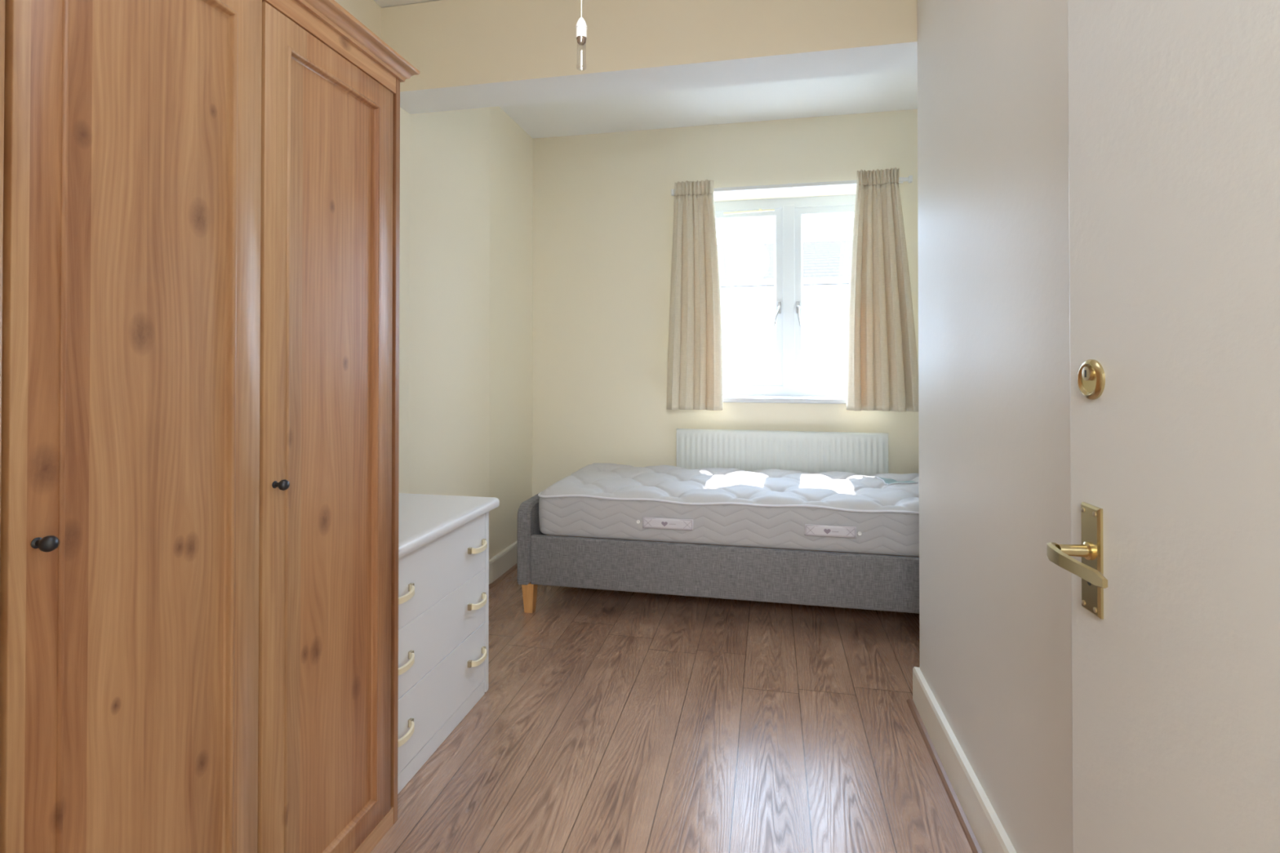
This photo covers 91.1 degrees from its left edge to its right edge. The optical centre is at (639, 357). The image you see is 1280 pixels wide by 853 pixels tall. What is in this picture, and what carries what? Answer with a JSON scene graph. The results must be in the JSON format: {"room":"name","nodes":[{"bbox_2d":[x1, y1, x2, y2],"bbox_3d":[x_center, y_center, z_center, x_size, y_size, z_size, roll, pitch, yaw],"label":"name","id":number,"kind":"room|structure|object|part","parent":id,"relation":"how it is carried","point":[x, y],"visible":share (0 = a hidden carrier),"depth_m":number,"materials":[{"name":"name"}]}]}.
{"room":"bedroom","nodes":[
{"label":"bedroom","id":0,"kind":"room"},
{"bbox_2d":[334,0,533,559],"bbox_3d":[-1.284,-0.135,2.313,0.348,2.810,3.907,0,-1,12],"label":"wall","id":1,"kind":"structure","parent":0,"point":[466,175],"depth_m":3.35,"materials":[{"name":"beige paint"}]},
{"bbox_2d":[488,564,516,589],"bbox_3d":[-1.160,1.262,2.343,0.108,0.016,3.739,0,-1,14],"label":"beading","id":2,"kind":"structure","parent":1,"relation":"attached to","point":[511,570],"depth_m":3.65,"materials":[{"name":"brown"}]},
{"bbox_2d":[488,540,517,584],"bbox_3d":[-1.176,1.200,2.357,0.110,0.141,3.759,0,-1,14],"label":"baseboard","id":3,"kind":"structure","parent":1,"relation":"attached to","point":[506,559],"depth_m":3.68,"materials":[{"name":"white wood"}]},
{"bbox_2d":[373,0,917,138],"bbox_3d":[0.080,-1.581,1.386,3.400,0.175,5.920,0,-1,12],"label":"ceiling","id":4,"kind":"structure","parent":0,"point":[891,91],"depth_m":3.67,"materials":[{"name":"white paint"}]},
{"bbox_2d":[575,0,586,45],"bbox_3d":[-0.075,-0.961,0.808,0.072,1.183,0.072,0,-1,12],"label":"light pull cord","id":5,"kind":"object","parent":4,"relation":"hanging from","point":[581,27],"visible":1,"depth_m":0.80,"materials":[{"name":"white"}]},
{"bbox_2d":[381,0,917,114],"bbox_3d":[0.307,-1.346,2.568,2.895,0.377,0.230,0,-1,12],"label":"beam","id":6,"kind":"structure","parent":4,"relation":"attached to","point":[466,54],"depth_m":2.56,"materials":[{"name":"beige paint"}]},
{"bbox_2d":[370,568,972,852],"bbox_3d":[0.080,1.322,1.361,3.400,0.120,5.920,0,-1,12],"label":"floor","id":7,"kind":"structure","parent":0,"point":[606,721],"depth_m":2.08,"materials":[{"name":"brown wood"}]},
{"bbox_2d":[0,0,419,852],"bbox_3d":[-1.058,0.222,1.108,0.597,2.076,1.449,0,-1,12],"label":"wardrobe","id":8,"kind":"object","parent":7,"relation":"on","point":[200,199],"visible":1,"depth_m":1.13,"materials":[{"name":"brown wood"}]},
{"bbox_3d":[-0.903,0.238,0.620,0.027,1.932,0.441,0,-1,12],"label":"door","id":9,"kind":"part","parent":8,"relation":"part of","materials":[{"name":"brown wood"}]},
{"bbox_3d":[-0.825,0.258,0.871,0.032,0.022,0.022,0,-1,12],"label":"knob","id":10,"kind":"part","parent":8,"relation":"part of","materials":[{"name":"grey metal"}]},
{"bbox_3d":[-0.814,0.241,1.051,0.027,1.932,0.424,0,-1,12],"label":"door","id":11,"kind":"part","parent":8,"relation":"part of","materials":[{"name":"brown wood"}]},
{"bbox_3d":[-0.819,0.241,1.052,0.012,1.786,0.278,0,-1,12],"label":"door panel","id":12,"kind":"part","parent":8,"relation":"part of","materials":[{"name":"brown wood"}]},
{"bbox_3d":[-0.738,0.261,1.291,0.032,0.022,0.022,0,-1,12],"label":"knob","id":13,"kind":"part","parent":8,"relation":"part of","materials":[{"name":"grey metal"}]},
{"bbox_3d":[-0.724,0.245,1.483,0.027,1.932,0.441,0,-1,12],"label":"door","id":14,"kind":"part","parent":8,"relation":"part of","materials":[{"name":"brown wood"}]},
{"bbox_3d":[-0.815,-0.753,1.066,0.023,0.048,1.337,0,-1,12],"label":"rail","id":15,"kind":"part","parent":8,"relation":"part of","materials":[{"name":"brown wood"}]},
{"bbox_3d":[-0.730,0.245,1.484,0.012,1.786,0.295,0,-1,12],"label":"door panel","id":16,"kind":"part","parent":8,"relation":"part of","materials":[{"name":"brown wood"}]},
{"bbox_3d":[-1.058,-0.794,1.117,0.597,0.044,1.449,0,-1,12],"label":"cornice","id":17,"kind":"part","parent":8,"relation":"part of","materials":[{"name":"brown wood"}]},
{"bbox_3d":[-0.939,0.247,1.776,0.560,2.036,0.019,0,-1,12],"label":"panel","id":18,"kind":"part","parent":8,"relation":"part of","materials":[{"name":"brown wood"}]},
{"bbox_2d":[397,493,499,794],"bbox_3d":[-0.851,0.902,2.135,0.491,0.734,0.696,0,-1,12],"label":"dresser","id":19,"kind":"object","parent":7,"relation":"on","point":[443,540],"visible":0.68,"depth_m":2.07,"materials":[{"name":"white laminate"}]},
{"bbox_3d":[-0.681,1.089,1.812,0.028,0.028,0.111,0,-1,12],"label":"handle","id":20,"kind":"part","parent":19,"relation":"part of","materials":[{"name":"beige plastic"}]},
{"bbox_3d":[-0.681,0.887,1.813,0.028,0.028,0.111,0,-1,12],"label":"handle","id":21,"kind":"part","parent":19,"relation":"part of","materials":[{"name":"beige plastic"}]},
{"bbox_3d":[-0.681,0.687,1.815,0.028,0.028,0.111,0,-1,12],"label":"handle","id":22,"kind":"part","parent":19,"relation":"part of","materials":[{"name":"beige plastic"}]},
{"bbox_3d":[-0.656,1.101,2.062,0.016,0.214,0.627,0,-1,12],"label":"drawer","id":23,"kind":"part","parent":19,"relation":"part of","materials":[{"name":"white laminate"}]},
{"bbox_3d":[-0.656,0.891,2.064,0.016,0.199,0.627,0,-1,12],"label":"drawer","id":24,"kind":"part","parent":19,"relation":"part of","materials":[{"name":"white laminate"}]},
{"bbox_3d":[-0.656,0.683,2.066,0.016,0.214,0.627,0,-1,12],"label":"drawer","id":25,"kind":"part","parent":19,"relation":"part of","materials":[{"name":"white laminate"}]},
{"bbox_3d":[-0.583,1.093,2.287,0.028,0.028,0.111,0,-1,12],"label":"handle","id":26,"kind":"part","parent":19,"relation":"part of","materials":[{"name":"beige plastic"}]},
{"bbox_3d":[-0.583,0.891,2.288,0.028,0.028,0.111,0,-1,12],"label":"handle","id":27,"kind":"part","parent":19,"relation":"part of","materials":[{"name":"beige plastic"}]},
{"bbox_3d":[-0.583,0.691,2.290,0.028,0.028,0.111,0,-1,12],"label":"handle","id":28,"kind":"part","parent":19,"relation":"part of","materials":[{"name":"beige plastic"}]},
{"bbox_2d":[516,488,919,613],"bbox_3d":[0.576,0.879,3.348,2.252,0.800,0.903,0,-1,12],"label":"frame","id":29,"kind":"object","parent":7,"relation":"on","point":[842,580],"visible":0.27,"depth_m":2.94,"materials":[{"name":"grey fabric"}]},
{"bbox_3d":[-0.555,1.203,3.165,0.064,0.150,0.064,0,-1,12],"label":"leg","id":30,"kind":"part","parent":29,"relation":"part of","materials":[{"name":"brown wood"}]},
{"bbox_3d":[-0.492,0.935,3.569,0.070,0.397,0.903,0,-1,12],"label":"footboard","id":31,"kind":"part","parent":29,"relation":"part of","materials":[{"name":"grey fabric"}]},
{"bbox_3d":[0.490,1.006,2.928,2.112,0.244,0.036,0,-1,12],"label":"rail","id":32,"kind":"part","parent":29,"relation":"part of","materials":[{"name":"grey fabric"}]},
{"bbox_2d":[537,462,919,556],"bbox_3d":[0.582,0.764,3.347,2.085,0.241,0.901,0,-1,12],"label":"mattress","id":33,"kind":"object","parent":29,"relation":"on","point":[834,511],"visible":0.88,"depth_m":3.01,"materials":[{"name":"white"}]},
{"bbox_3d":[0.132,0.789,2.986,0.245,0.052,0.007,0,-1,12],"label":"grip handle","id":34,"kind":"part","parent":33,"relation":"part of","materials":[{"name":"white fabric"}]},
{"bbox_3d":[0.859,0.783,2.836,0.226,0.050,0.007,0,-1,12],"label":"grip handle","id":35,"kind":"part","parent":33,"relation":"part of","materials":[{"name":"white fabric"}]},
{"bbox_2d":[906,698,982,852],"bbox_3d":[1.140,1.252,1.125,0.788,0.016,2.286,0,-1,12],"label":"beading","id":36,"kind":"structure","parent":7,"relation":"on","point":[974,845],"depth_m":1.85,"materials":[{"name":"brown"}]},
{"bbox_2d":[532,108,919,496],"bbox_3d":[0.643,-0.119,4.094,3.400,2.810,0.363,0,-1,12],"label":"wall","id":37,"kind":"structure","parent":0,"point":[603,203],"depth_m":4.05,"materials":[{"name":"beige paint"}]},
{"bbox_2d":[676,428,888,475],"bbox_3d":[0.839,0.862,3.812,1.334,0.842,0.090,0,-1,12],"label":"radiator","id":38,"kind":"object","parent":37,"relation":"attached to","point":[805,451],"visible":0.51,"depth_m":3.77,"materials":[{"name":"white metal"}]},
{"bbox_2d":[714,194,855,404],"bbox_3d":[0.949,-0.390,3.994,1.250,1.335,0.341,0,-1,12],"label":"window","id":39,"kind":"structure","parent":37,"relation":"in","point":[788,384],"depth_m":4.09,"materials":[{"name":"white paint"}]},
{"bbox_3d":[0.944,0.263,3.963,1.250,0.030,0.291,0,-1,12],"label":"sill","id":40,"kind":"part","parent":39,"relation":"part of","materials":[{"name":"white paint"}]},
{"bbox_2d":[671,175,912,195],"bbox_3d":[0.901,-1.050,3.842,1.430,0.038,0.043,0,-1,12],"label":"track","id":41,"kind":"object","parent":37,"relation":"attached to","point":[909,179],"visible":0.77,"depth_m":3.82,"materials":[{"name":"white plastic"}]},
{"bbox_2d":[666,179,723,410],"bbox_3d":[0.335,-0.393,3.875,0.347,1.424,0.116,0,-1,12],"label":"curtain","id":42,"kind":"object","parent":41,"relation":"hanging from","point":[695,375],"visible":1,"depth_m":3.87,"materials":[{"name":"beige fabric"}]},
{"bbox_3d":[0.894,-1.050,3.835,1.400,0.022,0.016,0,-1,12],"label":"rail","id":43,"kind":"part","parent":41,"relation":"part of","materials":[{"name":"white plastic"}]},
{"bbox_2d":[846,167,918,411],"bbox_3d":[1.409,-0.401,3.648,0.403,1.415,0.116,0,-1,12],"label":"curtain","id":44,"kind":"object","parent":41,"relation":"hanging from","point":[882,369],"visible":0.99,"depth_m":3.65,"materials":[{"name":"beige fabric"}]},
{"bbox_2d":[717,240,851,377],"bbox_3d":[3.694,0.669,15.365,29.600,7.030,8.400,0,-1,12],"label":"window panes","id":45,"kind":"structure","parent":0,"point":[746,271],"depth_m":11.79,"materials":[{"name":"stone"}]},
{"bbox_2d":[916,0,1072,852],"bbox_3d":[1.149,-0.146,1.039,0.770,2.810,2.398,0,-1,12],"label":"wall","id":46,"kind":"structure","parent":0,"point":[995,631],"depth_m":1.53,"materials":[{"name":"beige paint"}]},
{"bbox_2d":[912,666,1016,852],"bbox_3d":[1.147,1.189,1.115,0.770,0.141,2.268,0,-1,12],"label":"baseboard","id":47,"kind":"structure","parent":46,"relation":"attached to","point":[991,837],"depth_m":1.76,"materials":[{"name":"white wood"}]},
{"bbox_2d":[1046,0,1279,852],"bbox_3d":[0.563,0.250,0.488,0.102,1.992,0.853,0,-1,7],"label":"door","id":48,"kind":"structure","parent":46,"relation":"in","point":[1172,557],"depth_m":0.71,"materials":[{"name":"beige paint"}]},
{"bbox_3d":[0.558,0.266,0.810,0.021,0.026,0.118,0,-1,9],"label":"lever","id":49,"kind":"part","parent":48,"relation":"part of","materials":[{"name":"gold metal"}]}
]}

